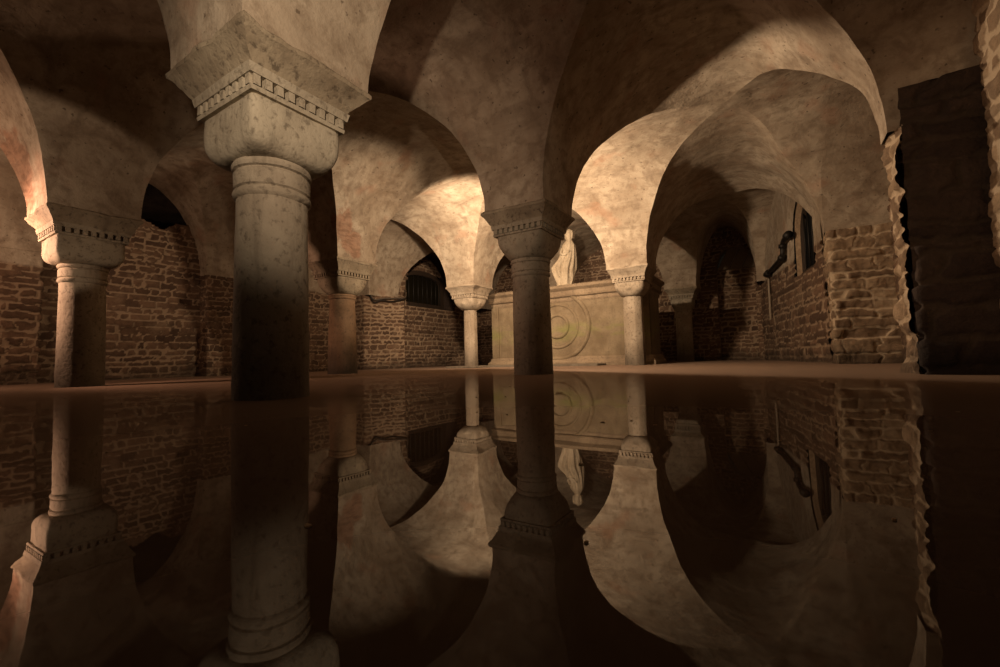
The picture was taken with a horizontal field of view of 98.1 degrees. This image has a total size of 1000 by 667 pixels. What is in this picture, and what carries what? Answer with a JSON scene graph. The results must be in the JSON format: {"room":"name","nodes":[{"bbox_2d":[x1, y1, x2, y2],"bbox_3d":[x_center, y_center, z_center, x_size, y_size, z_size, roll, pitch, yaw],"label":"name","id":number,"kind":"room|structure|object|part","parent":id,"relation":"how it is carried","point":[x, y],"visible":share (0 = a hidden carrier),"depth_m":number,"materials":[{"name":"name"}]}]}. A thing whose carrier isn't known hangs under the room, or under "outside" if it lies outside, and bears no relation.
{"room":"church","nodes":[
{"label":"church","id":0,"kind":"room"},
{"bbox_2d":[0,246,43,384],"bbox_3d":[-5.964,0.027,4.905,0.757,1.991,1.005,-4,-4,32],"label":"wall pier","id":1,"kind":"object","parent":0,"point":[21,286],"visible":0.77,"depth_m":4.99,"materials":[{"name":"brick"}]},
{"bbox_2d":[141,183,186,229],"bbox_3d":[-5.897,-1.468,6.752,0.061,2.160,3.600,-4,-4,32],"label":"window","id":2,"kind":"structure","parent":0,"point":[157,209],"depth_m":7.20,"materials":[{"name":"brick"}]},
{"bbox_2d":[36,219,328,382],"bbox_3d":[-5.220,-0.647,5.951,0.074,3.420,8.064,-4,-4,32],"label":"wall","id":3,"kind":"structure","parent":0,"point":[153,326],"depth_m":6.28,"materials":[{"name":"brick"}]},
{"bbox_2d":[196,275,233,375],"bbox_3d":[-4.547,0.122,7.161,0.761,1.991,0.923,-4,-4,32],"label":"wall pier","id":4,"kind":"object","parent":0,"point":[216,294],"visible":0.26,"depth_m":6.75,"materials":[{"name":"brick"}]},
{"bbox_2d":[355,295,405,369],"bbox_3d":[-2.757,0.210,9.450,1.130,1.991,0.896,-4,-4,32],"label":"wall pier","id":5,"kind":"object","parent":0,"point":[380,334],"visible":0.64,"depth_m":9.20,"materials":[{"name":"brick"}]},
{"bbox_2d":[369,290,406,302],"bbox_3d":[-2.357,-0.827,9.357,0.320,0.390,1.073,-4,-4,37],"label":"cable","id":6,"kind":"object","parent":5,"relation":"attached to","point":[371,297],"visible":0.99,"depth_m":9.29,"materials":[{"name":"black metal"}]},
{"bbox_2d":[398,252,481,367],"bbox_3d":[-1.509,-0.439,11.140,0.072,3.420,3.600,-3,-4,32],"label":"wall","id":7,"kind":"structure","parent":0,"point":[433,337],"depth_m":10.86,"materials":[{"name":"brick"}]},
{"bbox_2d":[405,253,454,310],"bbox_3d":[-1.885,-1.331,10.989,0.414,1.422,1.817,-4,-4,32],"label":"window","id":8,"kind":"structure","parent":7,"relation":"in","point":[425,285],"depth_m":11.25,"materials":[{"name":"metal"}]},
{"bbox_3d":[-2.044,-1.303,11.088,0.022,1.386,1.656,-4,-4,32],"label":"pane","id":9,"kind":"part","parent":8,"relation":"part of","materials":[{"name":"black glass"}]},
{"bbox_3d":[-1.990,-1.108,11.046,0.079,0.954,1.620,-4,-4,32],"label":"frame","id":10,"kind":"part","parent":8,"relation":"part of","materials":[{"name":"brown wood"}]},
{"bbox_2d":[0,0,980,309],"bbox_3d":[-0.301,-1.730,5.699,8.822,1.358,11.796,-4,-4,32],"label":"ceiling","id":11,"kind":"structure","parent":0,"point":[657,126],"depth_m":3.99,"materials":[{"name":"paint"}]},
{"bbox_2d":[479,226,765,364],"bbox_3d":[2.412,-0.576,10.761,7.560,3.456,0.077,-4,-4,32],"label":"wall","id":12,"kind":"structure","parent":0,"point":[705,319],"depth_m":9.52,"materials":[{"name":"brick"}]},
{"bbox_2d":[716,245,759,359],"bbox_3d":[5.176,-0.465,9.206,0.988,2.916,0.335,-4,-4,32],"label":"niche","id":13,"kind":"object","parent":12,"relation":"in","point":[737,306],"depth_m":9.29,"materials":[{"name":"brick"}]},
{"bbox_2d":[760,192,831,362],"bbox_3d":[4.686,-0.825,7.130,0.068,3.420,3.815,-3,-4,21],"label":"wall","id":14,"kind":"structure","parent":0,"point":[798,330],"depth_m":6.74,"materials":[{"name":"brick"}]},
{"bbox_2d":[767,277,771,319],"bbox_3d":[5.005,-0.663,8.051,0.035,0.813,0.072,-3,-4,21],"label":"conduit","id":15,"kind":"object","parent":14,"relation":"attached to","point":[768,278],"visible":0.93,"depth_m":8.04,"materials":[{"name":"metal"}]},
{"bbox_2d":[763,230,792,277],"bbox_3d":[4.637,-1.289,7.269,0.122,0.454,1.618,-3,-4,21],"label":"drain pipe","id":16,"kind":"object","parent":14,"relation":"attached to","point":[787,235],"visible":1,"depth_m":6.89,"materials":[{"name":"black metal"}]},
{"bbox_2d":[795,203,825,275],"bbox_3d":[4.335,-1.455,6.080,0.292,1.260,0.990,-4,-4,32],"label":"window","id":17,"kind":"structure","parent":14,"relation":"in","point":[801,214],"depth_m":6.42,"materials":[{"name":"brown wood"}]},
{"bbox_3d":[4.356,-1.411,6.065,0.050,1.026,0.854,-3,-4,21],"label":"frame","id":18,"kind":"part","parent":17,"relation":"part of","materials":[{"name":"brown wood"}]},
{"bbox_2d":[822,222,903,363],"bbox_3d":[4.314,-0.212,5.192,0.673,1.991,0.825,-4,-4,32],"label":"wall pier","id":19,"kind":"object","parent":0,"point":[861,292],"visible":0.69,"depth_m":4.91,"materials":[{"name":"brown brick"}]},
{"bbox_2d":[887,141,906,360],"bbox_3d":[2.665,-1.066,2.114,0.080,3.420,7.776,-4,-4,32],"label":"wall","id":20,"kind":"structure","parent":0,"point":[895,257],"depth_m":4.67,"materials":[{"name":"brick"}]},
{"bbox_2d":[881,64,999,374],"bbox_3d":[2.781,-0.433,2.655,0.548,2.214,0.421,-4,-4,32],"label":"wall pier","id":21,"kind":"object","parent":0,"point":[947,309],"visible":0.77,"depth_m":2.57,"materials":[{"name":"brick"}]},
{"bbox_2d":[972,0,999,307],"bbox_3d":[1.790,-1.102,0.803,0.192,3.384,3.962,-4,-4,32],"label":"wall pier","id":22,"kind":"object","parent":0,"point":[986,43],"visible":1,"depth_m":2.40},
{"bbox_3d":[-0.980,0.969,5.470,11.880,0.072,14.040,-4,-4,32],"label":"floor","id":23,"kind":"structure","parent":0,"visible":0},
{"bbox_2d":[24,202,143,387],"bbox_3d":[-3.845,-0.080,3.992,0.680,1.994,0.677,-4,-4,32],"label":"column","id":24,"kind":"structure","parent":23,"relation":"on","point":[83,245],"depth_m":3.87,"materials":[{"name":"grey stone"}]},
{"bbox_2d":[165,10,371,400],"bbox_3d":[-1.102,-0.259,2.103,0.675,2.000,0.673,-4,-4,32],"label":"column","id":25,"kind":"structure","parent":23,"relation":"on","point":[274,115],"depth_m":1.97,"materials":[{"name":"grey stone"}]},
{"bbox_2d":[308,256,376,373],"bbox_3d":[-2.216,0.002,6.104,0.699,1.995,0.699,-4,-4,32],"label":"column","id":26,"kind":"structure","parent":23,"relation":"on","point":[342,279],"depth_m":5.95,"materials":[{"name":"brown stone"}]},
{"bbox_2d":[445,283,492,367],"bbox_3d":[-0.566,0.093,8.401,0.710,2.000,0.710,-4,-4,32],"label":"column","id":27,"kind":"structure","parent":23,"relation":"on","point":[469,298],"depth_m":8.28,"materials":[{"name":"stone"}]},
{"bbox_2d":[0,360,999,666],"bbox_3d":[-1.266,0.717,5.512,10.656,0.414,13.068,-4,-4,32],"label":"water","id":28,"kind":"object","parent":23,"relation":"on","point":[449,528],"visible":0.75,"depth_m":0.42,"materials":[{"name":"black liquid"}]},
{"bbox_2d":[46,377,959,543],"bbox_3d":[-0.210,0.284,2.093,3.873,0.002,3.127,-4,-4,32],"label":"floating debris","id":29,"kind":"object","parent":28,"relation":"on","point":[306,525],"visible":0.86,"depth_m":0.64,"materials":[{"name":"brown"}]},
{"bbox_2d":[481,198,574,374],"bbox_3d":[0.313,-0.172,4.215,0.701,2.001,0.707,-4,-4,32],"label":"column","id":30,"kind":"structure","parent":23,"relation":"on","point":[530,234],"depth_m":4.05,"materials":[{"name":"grey stone"}]},
{"bbox_2d":[490,363,605,366],"bbox_3d":[0.837,0.795,7.910,2.128,0.472,0.450,-4,-4,32],"label":"stone step","id":31,"kind":"structure","parent":23,"relation":"on","point":[574,364],"depth_m":7.47,"materials":[{"name":"beige stone"}]},
{"bbox_2d":[488,276,666,364],"bbox_3d":[1.373,0.080,8.379,3.356,1.928,0.910,-4,-4,32],"label":"altar","id":32,"kind":"object","parent":23,"relation":"on","point":[587,318],"visible":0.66,"depth_m":7.83,"materials":[{"name":"stone"}]},
{"bbox_2d":[551,229,577,285],"bbox_3d":[1.251,-1.462,8.485,0.514,1.166,0.383,-2,-3,6],"label":"statue","id":33,"kind":"object","parent":32,"relation":"on","point":[563,271],"visible":0.88,"depth_m":8.36,"materials":[{"name":"stone"}]},
{"bbox_3d":[1.353,-0.729,8.426,3.356,0.308,0.910,-4,-4,32],"label":"cornice","id":34,"kind":"part","parent":32,"relation":"part of","materials":[{"name":"stone"}]},
{"bbox_3d":[1.390,0.741,8.341,3.311,0.604,0.866,-4,-4,32],"label":"moulding","id":35,"kind":"part","parent":32,"relation":"part of","materials":[{"name":"stone"}]},
{"bbox_2d":[606,263,656,364],"bbox_3d":[2.173,-0.056,7.013,0.675,2.000,0.672,-4,-4,32],"label":"column","id":36,"kind":"structure","parent":23,"relation":"on","point":[632,282],"depth_m":6.88,"materials":[{"name":"stone"}]},
{"bbox_2d":[664,286,700,361],"bbox_3d":[3.966,0.032,9.315,0.677,1.999,0.675,-4,-4,32],"label":"column","id":37,"kind":"structure","parent":23,"relation":"on","point":[682,299],"depth_m":9.17,"materials":[{"name":"grey stone"}]}
]}

